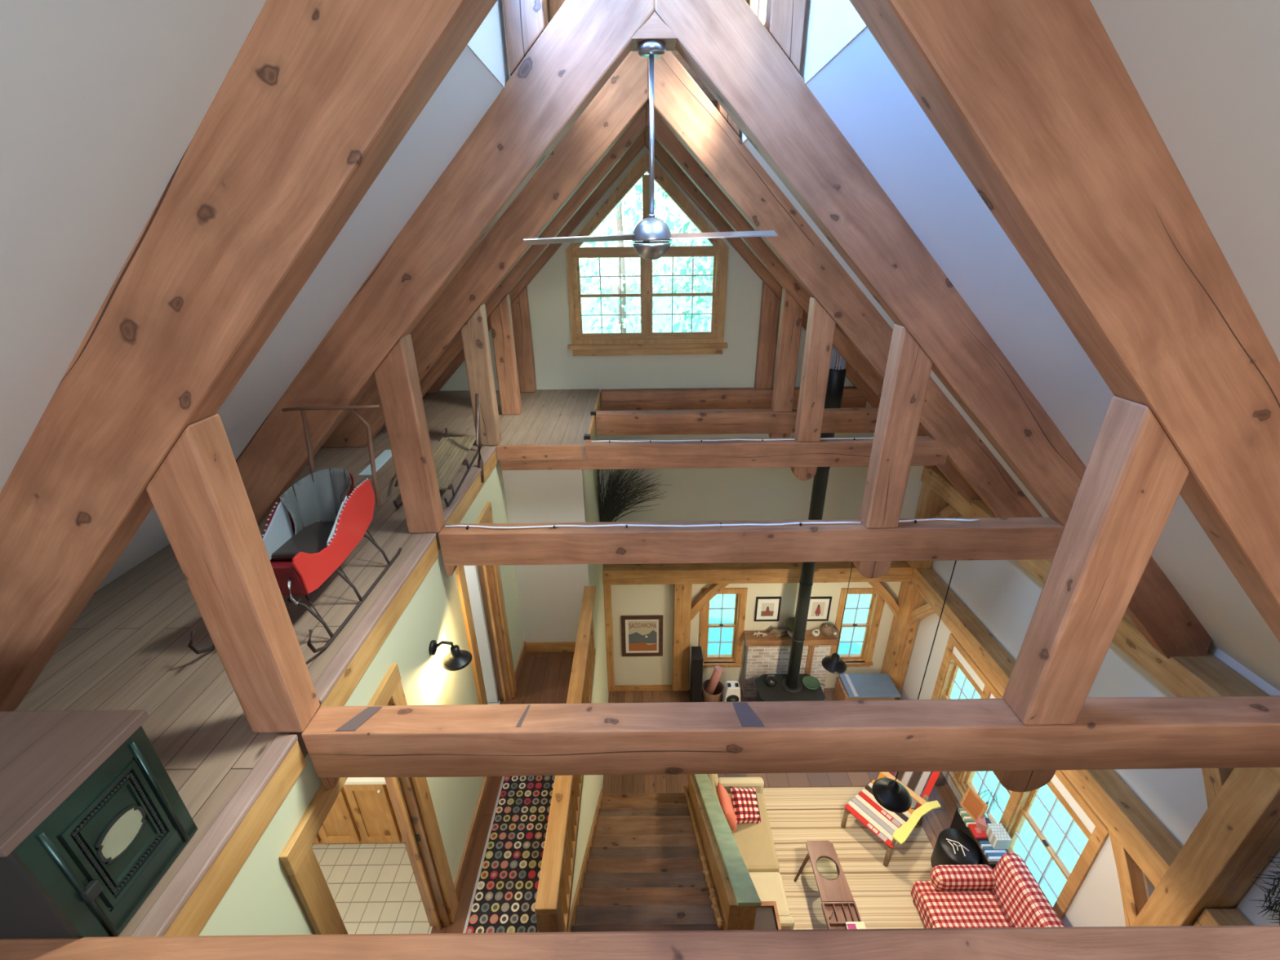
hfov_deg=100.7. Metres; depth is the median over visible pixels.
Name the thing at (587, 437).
bracket
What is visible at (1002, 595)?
wall
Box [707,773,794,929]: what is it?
sofa
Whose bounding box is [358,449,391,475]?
board
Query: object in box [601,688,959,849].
floor
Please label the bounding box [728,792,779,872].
seat cushion
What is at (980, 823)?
folded card
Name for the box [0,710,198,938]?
cabinet
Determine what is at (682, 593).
wall post
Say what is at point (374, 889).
floor
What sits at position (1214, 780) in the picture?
knee brace
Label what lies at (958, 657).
rolled blind
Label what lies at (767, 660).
chimney breast
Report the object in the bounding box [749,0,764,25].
window
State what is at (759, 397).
roof truss
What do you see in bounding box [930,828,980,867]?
table
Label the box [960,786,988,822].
photo frame
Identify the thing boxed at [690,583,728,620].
knee brace
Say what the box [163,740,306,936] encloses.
trim
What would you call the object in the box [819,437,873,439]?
cable
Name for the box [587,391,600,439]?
trim
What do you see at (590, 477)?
wall
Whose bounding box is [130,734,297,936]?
trim
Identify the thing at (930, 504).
wall post
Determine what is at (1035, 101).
roof truss
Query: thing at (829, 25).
wall
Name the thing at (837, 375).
pipe
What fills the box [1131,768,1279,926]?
wall post
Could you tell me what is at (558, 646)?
baseboard
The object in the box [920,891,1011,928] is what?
seat cushion
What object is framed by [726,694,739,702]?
grille
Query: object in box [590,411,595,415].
bracket
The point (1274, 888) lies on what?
swag
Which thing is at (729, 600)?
floor
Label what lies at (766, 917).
end table
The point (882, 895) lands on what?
area rug
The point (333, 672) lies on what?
trim
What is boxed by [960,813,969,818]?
magazine
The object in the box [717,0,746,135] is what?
lantern post
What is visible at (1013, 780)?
pendant
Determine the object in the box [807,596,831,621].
framed picture
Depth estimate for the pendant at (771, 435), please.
6.20 m
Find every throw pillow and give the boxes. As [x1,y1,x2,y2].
[717,782,737,832]
[729,786,760,824]
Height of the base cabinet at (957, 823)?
0.535 m
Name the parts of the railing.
newel post, rail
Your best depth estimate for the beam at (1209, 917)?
3.89 m
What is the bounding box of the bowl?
[786,628,792,637]
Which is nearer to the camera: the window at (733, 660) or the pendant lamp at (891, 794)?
the pendant lamp at (891, 794)
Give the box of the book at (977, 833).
[968,823,987,838]
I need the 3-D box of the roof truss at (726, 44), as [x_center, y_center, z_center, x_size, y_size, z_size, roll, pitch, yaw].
[0.595,-0.611,3.258,7.470,4.437,0.154,-1,24,0]
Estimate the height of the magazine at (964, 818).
0.052 m
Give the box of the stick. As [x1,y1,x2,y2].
[475,393,484,482]
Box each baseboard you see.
[453,776,492,902]
[514,640,526,685]
[525,641,575,652]
[614,684,671,691]
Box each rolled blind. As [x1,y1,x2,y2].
[952,646,984,691]
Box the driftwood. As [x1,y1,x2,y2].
[768,627,787,637]
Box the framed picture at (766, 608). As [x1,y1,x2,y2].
[754,596,781,621]
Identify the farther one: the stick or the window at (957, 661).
the window at (957, 661)
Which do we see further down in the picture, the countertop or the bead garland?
the bead garland
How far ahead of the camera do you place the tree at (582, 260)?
13.71 m
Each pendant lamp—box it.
[821,561,853,674]
[871,560,956,813]
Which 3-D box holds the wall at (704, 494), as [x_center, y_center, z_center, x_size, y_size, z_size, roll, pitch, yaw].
[0.582,-0.284,7.638,7.750,8.680,0.160,-1,24,0]
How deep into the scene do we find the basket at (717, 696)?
8.76 m
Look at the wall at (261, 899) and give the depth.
3.38 m
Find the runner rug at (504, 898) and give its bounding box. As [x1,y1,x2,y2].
[462,775,555,933]
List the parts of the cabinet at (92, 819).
oven door, door moulding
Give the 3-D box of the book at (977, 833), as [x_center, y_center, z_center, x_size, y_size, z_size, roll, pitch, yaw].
[4.107,4.267,6.452,0.140,0.032,0.160,-1,24,0]
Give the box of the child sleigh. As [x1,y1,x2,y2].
[187,404,401,654]
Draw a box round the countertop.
[344,777,386,784]
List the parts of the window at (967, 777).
frame, sash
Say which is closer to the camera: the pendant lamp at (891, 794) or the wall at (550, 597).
the pendant lamp at (891, 794)
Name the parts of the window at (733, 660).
sash, sash, frame, sill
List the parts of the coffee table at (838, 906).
leg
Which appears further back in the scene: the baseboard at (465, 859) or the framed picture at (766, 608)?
the framed picture at (766, 608)
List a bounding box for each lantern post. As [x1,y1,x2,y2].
[502,0,547,75]
[549,0,564,20]
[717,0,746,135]
[764,0,806,72]
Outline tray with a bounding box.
[821,902,861,929]
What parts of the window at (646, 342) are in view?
sash, sash, sill, sash, sash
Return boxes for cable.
[444,521,861,529]
[591,438,795,443]
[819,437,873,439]
[899,518,980,523]
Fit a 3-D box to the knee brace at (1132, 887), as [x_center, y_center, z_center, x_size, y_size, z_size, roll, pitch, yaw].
[4.306,3.556,4.672,0.120,0.883,0.700,-1,24,0]
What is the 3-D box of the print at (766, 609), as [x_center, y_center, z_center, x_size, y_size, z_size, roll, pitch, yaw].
[2.070,2.105,8.608,0.200,0.255,0.006,-1,24,0]
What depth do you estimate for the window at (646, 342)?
6.63 m
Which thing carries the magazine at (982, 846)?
on the base cabinet at (957, 823)
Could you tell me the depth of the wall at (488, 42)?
2.41 m
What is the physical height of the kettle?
0.168 m
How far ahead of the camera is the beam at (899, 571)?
8.13 m
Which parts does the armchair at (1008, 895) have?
armrest, backrest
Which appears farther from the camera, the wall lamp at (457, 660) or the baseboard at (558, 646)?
the baseboard at (558, 646)
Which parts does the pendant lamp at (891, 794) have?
lamp shade, cord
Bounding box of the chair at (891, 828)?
[840,771,941,866]
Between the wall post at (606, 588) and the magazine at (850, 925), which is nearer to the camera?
the magazine at (850, 925)
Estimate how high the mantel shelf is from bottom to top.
0.114 m
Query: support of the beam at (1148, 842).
on the wall post at (902, 635)
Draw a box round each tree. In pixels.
[578,173,697,333]
[578,212,622,333]
[627,2,766,332]
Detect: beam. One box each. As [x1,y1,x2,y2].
[0,924,1279,959]
[602,560,913,585]
[910,567,1182,887]
[920,466,1279,783]
[1192,908,1253,925]
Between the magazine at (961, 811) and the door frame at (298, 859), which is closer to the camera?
the door frame at (298, 859)
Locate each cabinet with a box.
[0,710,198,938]
[311,777,404,844]
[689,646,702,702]
[949,803,1009,869]
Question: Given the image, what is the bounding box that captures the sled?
[392,427,482,509]
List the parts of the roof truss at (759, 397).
post, post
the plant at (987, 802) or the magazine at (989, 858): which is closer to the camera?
the magazine at (989, 858)
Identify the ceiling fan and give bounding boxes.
[523,39,777,259]
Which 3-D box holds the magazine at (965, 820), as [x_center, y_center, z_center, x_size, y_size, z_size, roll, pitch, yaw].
[4.152,4.253,6.606,0.210,0.050,0.028,-1,24,0]
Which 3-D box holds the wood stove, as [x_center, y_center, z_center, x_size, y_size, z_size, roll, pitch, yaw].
[2.352,3.636,8.431,1.003,0.799,0.716,-1,24,0]
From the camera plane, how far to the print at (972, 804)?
6.58 m
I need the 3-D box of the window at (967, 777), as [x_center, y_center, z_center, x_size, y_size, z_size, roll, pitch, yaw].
[4.525,3.597,6.689,0.150,1.695,0.780,-1,24,0]
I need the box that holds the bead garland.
[699,849,723,928]
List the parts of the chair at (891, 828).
leg, leg, armrest, leg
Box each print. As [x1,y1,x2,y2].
[760,603,774,616]
[810,602,825,616]
[962,791,984,819]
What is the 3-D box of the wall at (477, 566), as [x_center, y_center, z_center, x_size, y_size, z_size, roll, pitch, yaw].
[-2.403,0.861,6.025,1.760,2.540,0.100,-1,24,0]
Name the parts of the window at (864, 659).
sash, frame, sill, sash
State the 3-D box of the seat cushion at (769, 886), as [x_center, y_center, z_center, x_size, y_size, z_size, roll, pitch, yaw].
[1.352,4.769,6.072,0.620,0.168,0.465,-1,24,0]
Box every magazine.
[844,921,866,928]
[959,810,967,815]
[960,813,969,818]
[962,816,973,821]
[964,819,974,824]
[965,822,975,826]
[978,840,991,845]
[980,844,992,848]
[982,847,1004,852]
[983,849,1006,855]
[985,853,1005,857]
[987,856,1001,861]
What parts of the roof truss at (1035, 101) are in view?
post, post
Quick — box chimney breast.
[742,645,831,697]
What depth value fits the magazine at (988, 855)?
6.23 m
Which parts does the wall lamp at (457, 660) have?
wall plate, arm, lamp shade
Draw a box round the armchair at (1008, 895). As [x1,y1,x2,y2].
[911,853,1065,928]
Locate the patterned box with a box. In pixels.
[985,823,1012,848]
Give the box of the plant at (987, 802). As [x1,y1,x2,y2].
[979,789,998,819]
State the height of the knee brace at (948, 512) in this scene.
0.815 m
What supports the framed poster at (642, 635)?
attached to the wall at (704, 494)
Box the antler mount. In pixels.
[753,631,767,636]
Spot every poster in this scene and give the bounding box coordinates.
[621,615,662,656]
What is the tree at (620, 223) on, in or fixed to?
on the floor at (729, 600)
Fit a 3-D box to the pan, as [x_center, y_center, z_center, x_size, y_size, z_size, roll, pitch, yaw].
[2.702,3.208,8.343,0.270,0.071,0.307,-14,28,-28]
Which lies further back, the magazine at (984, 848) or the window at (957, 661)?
the window at (957, 661)
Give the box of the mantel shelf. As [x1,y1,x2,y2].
[742,630,838,646]
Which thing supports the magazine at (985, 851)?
on the base cabinet at (957, 823)
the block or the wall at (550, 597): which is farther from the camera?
the wall at (550, 597)
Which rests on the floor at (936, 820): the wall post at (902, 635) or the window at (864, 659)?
the wall post at (902, 635)
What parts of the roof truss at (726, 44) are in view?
post, post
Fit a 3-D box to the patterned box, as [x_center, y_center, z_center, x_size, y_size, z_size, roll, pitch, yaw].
[4.271,4.253,6.337,0.170,0.168,0.200,-1,24,0]
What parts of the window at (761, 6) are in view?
sash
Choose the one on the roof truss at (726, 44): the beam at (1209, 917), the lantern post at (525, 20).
the lantern post at (525, 20)
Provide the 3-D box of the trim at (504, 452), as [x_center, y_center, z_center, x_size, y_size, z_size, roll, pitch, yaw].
[-0.969,-0.269,5.149,0.825,0.137,0.050,-1,24,0]
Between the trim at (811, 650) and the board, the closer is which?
the board
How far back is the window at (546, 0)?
3.72 m
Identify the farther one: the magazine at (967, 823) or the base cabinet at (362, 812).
the magazine at (967, 823)
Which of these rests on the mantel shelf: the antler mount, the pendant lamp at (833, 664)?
the antler mount
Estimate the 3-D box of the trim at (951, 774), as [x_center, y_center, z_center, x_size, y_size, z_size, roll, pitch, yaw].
[4.424,4.406,7.014,0.070,0.045,2.850,-1,24,0]
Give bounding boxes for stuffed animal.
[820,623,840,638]
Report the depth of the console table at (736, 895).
4.61 m
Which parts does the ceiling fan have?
blade, down rod, blade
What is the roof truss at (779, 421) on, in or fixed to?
on the beam at (1207, 675)
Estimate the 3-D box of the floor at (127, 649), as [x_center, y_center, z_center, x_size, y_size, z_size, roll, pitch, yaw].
[-1.908,0.713,3.049,2.760,0.160,8.990,-1,24,0]
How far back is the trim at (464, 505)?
4.39 m
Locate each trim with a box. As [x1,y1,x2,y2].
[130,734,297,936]
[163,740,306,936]
[313,533,436,704]
[317,537,439,710]
[442,446,496,523]
[442,450,497,527]
[496,444,582,460]
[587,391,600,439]
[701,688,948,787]
[804,645,814,675]
[931,633,1109,921]
[946,771,965,798]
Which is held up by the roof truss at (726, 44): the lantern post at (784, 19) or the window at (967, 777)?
the lantern post at (784, 19)
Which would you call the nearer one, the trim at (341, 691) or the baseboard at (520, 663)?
the trim at (341, 691)
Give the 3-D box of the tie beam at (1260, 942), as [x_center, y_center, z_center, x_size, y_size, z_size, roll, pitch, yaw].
[0.067,1.361,1.379,6.500,0.266,0.200,-1,24,0]
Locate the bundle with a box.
[595,469,666,521]
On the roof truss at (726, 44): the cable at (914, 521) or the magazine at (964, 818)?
the cable at (914, 521)
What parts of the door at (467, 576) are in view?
casing, casing, casing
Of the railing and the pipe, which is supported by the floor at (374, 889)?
the railing
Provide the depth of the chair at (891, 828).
6.88 m
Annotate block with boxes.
[631,12,679,51]
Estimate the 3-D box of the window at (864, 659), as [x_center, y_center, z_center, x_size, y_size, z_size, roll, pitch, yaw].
[3.579,2.440,8.841,0.760,1.620,0.220,-1,24,0]
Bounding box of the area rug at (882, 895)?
[762,786,933,929]
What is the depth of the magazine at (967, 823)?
6.57 m
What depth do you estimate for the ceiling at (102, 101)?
1.23 m
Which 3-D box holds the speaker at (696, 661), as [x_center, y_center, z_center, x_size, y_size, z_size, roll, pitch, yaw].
[0.929,3.301,8.780,0.160,1.143,0.300,-1,24,0]
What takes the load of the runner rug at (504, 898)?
on the floor at (374, 889)
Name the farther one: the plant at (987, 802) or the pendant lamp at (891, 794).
the plant at (987, 802)
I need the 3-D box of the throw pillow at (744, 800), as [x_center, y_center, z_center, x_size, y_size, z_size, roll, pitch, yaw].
[1.356,4.177,6.818,0.464,0.351,0.371,-7,25,-14]
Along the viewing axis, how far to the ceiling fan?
2.86 m
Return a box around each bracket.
[583,434,590,439]
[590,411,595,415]
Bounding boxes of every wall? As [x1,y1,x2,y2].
[198,461,524,935]
[439,146,924,689]
[466,0,550,87]
[476,566,489,644]
[502,469,590,642]
[569,424,608,913]
[670,50,717,109]
[737,0,866,142]
[899,502,1279,927]
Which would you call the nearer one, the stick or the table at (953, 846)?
the stick
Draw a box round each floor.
[13,389,599,937]
[311,647,595,933]
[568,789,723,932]
[581,292,974,690]
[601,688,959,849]
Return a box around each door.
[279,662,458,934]
[454,502,516,704]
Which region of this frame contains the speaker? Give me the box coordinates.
[722,680,740,702]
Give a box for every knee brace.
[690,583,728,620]
[867,582,899,617]
[907,603,935,624]
[933,504,959,518]
[1107,827,1147,926]
[1201,768,1233,807]
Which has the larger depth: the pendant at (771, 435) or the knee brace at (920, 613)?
the knee brace at (920, 613)
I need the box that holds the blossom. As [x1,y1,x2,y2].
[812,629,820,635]
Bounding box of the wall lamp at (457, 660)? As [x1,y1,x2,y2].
[428,640,472,671]
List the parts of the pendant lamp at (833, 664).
lamp shade, cord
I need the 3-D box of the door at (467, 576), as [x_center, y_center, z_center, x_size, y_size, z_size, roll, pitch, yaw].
[-1.771,1.467,4.929,0.812,2.320,1.000,-1,24,0]
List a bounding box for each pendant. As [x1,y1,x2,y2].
[768,433,790,438]
[791,466,817,480]
[852,560,891,577]
[992,770,1055,791]
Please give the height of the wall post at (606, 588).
2.240 m
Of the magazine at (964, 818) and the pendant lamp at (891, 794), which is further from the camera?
the magazine at (964, 818)
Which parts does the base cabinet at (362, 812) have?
cabinet door, door panel, cabinet door, door panel, cabinet door, cabinet door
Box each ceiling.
[0,0,503,591]
[742,0,1279,691]
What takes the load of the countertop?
on the base cabinet at (362, 812)
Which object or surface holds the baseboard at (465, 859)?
attached to the wall at (261, 899)
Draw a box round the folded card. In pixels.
[975,813,986,831]
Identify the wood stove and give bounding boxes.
[755,673,825,701]
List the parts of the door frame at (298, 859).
casing, casing, strike plate, casing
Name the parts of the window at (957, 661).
sash, sash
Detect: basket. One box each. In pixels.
[702,679,724,702]
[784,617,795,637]
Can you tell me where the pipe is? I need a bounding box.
[786,346,846,688]
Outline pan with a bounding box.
[802,675,825,690]
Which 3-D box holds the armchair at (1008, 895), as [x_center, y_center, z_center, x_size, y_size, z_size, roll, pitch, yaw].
[3.721,4.811,5.620,1.119,0.907,1.280,-1,24,0]
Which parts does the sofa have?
backrest, armrest, armrest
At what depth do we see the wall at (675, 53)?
4.34 m
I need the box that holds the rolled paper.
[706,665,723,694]
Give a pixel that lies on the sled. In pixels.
(450, 452)
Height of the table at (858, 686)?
0.600 m
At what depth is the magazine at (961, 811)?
6.69 m
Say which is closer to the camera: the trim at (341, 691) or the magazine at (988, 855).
the trim at (341, 691)
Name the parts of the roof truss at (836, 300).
post, post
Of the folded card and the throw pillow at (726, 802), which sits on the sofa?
the throw pillow at (726, 802)
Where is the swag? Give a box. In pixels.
[1248,855,1279,924]
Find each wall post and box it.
[603,585,614,691]
[672,583,692,690]
[880,581,924,699]
[906,481,946,568]
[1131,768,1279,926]
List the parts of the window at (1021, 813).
sash, sash, frame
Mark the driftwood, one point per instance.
(775, 632)
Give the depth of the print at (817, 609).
8.61 m
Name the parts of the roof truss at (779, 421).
post, post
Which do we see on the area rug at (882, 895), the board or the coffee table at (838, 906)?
the coffee table at (838, 906)
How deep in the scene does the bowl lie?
8.57 m
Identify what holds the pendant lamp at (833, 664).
hanging from the roof truss at (836, 300)
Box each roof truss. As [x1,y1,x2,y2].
[0,0,1279,791]
[235,0,1212,658]
[320,50,1043,517]
[419,102,982,502]
[426,127,937,469]
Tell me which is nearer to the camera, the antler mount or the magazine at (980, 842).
the magazine at (980, 842)
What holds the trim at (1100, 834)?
attached to the wall at (1002, 595)
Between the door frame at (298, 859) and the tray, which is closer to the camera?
the door frame at (298, 859)
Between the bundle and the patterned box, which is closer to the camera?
the patterned box
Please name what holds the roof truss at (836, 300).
on the beam at (1207, 675)
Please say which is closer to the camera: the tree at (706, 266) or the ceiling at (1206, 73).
the ceiling at (1206, 73)
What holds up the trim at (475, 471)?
attached to the wall at (261, 899)
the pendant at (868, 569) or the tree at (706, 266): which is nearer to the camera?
the pendant at (868, 569)
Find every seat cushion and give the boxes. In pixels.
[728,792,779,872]
[749,871,790,915]
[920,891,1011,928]
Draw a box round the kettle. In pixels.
[764,675,779,686]
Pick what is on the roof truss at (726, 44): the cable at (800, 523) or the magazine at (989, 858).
the cable at (800, 523)
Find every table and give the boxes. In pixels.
[683,773,761,930]
[753,901,782,930]
[793,840,861,929]
[832,673,901,700]
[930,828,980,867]
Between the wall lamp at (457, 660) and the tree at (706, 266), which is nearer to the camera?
the wall lamp at (457, 660)
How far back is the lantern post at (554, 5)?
3.80 m
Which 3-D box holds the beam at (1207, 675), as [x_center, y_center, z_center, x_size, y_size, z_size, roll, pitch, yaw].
[4.248,1.729,3.540,0.351,0.253,8.970,-1,24,0]
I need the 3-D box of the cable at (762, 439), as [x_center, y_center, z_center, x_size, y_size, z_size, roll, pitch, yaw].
[0.520,-0.386,5.214,1.996,0.020,0.032,-1,24,0]
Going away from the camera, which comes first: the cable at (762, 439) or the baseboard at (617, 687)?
the cable at (762, 439)
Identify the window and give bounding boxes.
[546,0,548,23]
[565,151,728,355]
[698,587,747,667]
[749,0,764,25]
[829,587,887,666]
[937,646,984,773]
[960,693,1012,823]
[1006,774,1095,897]
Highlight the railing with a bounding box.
[534,586,595,932]

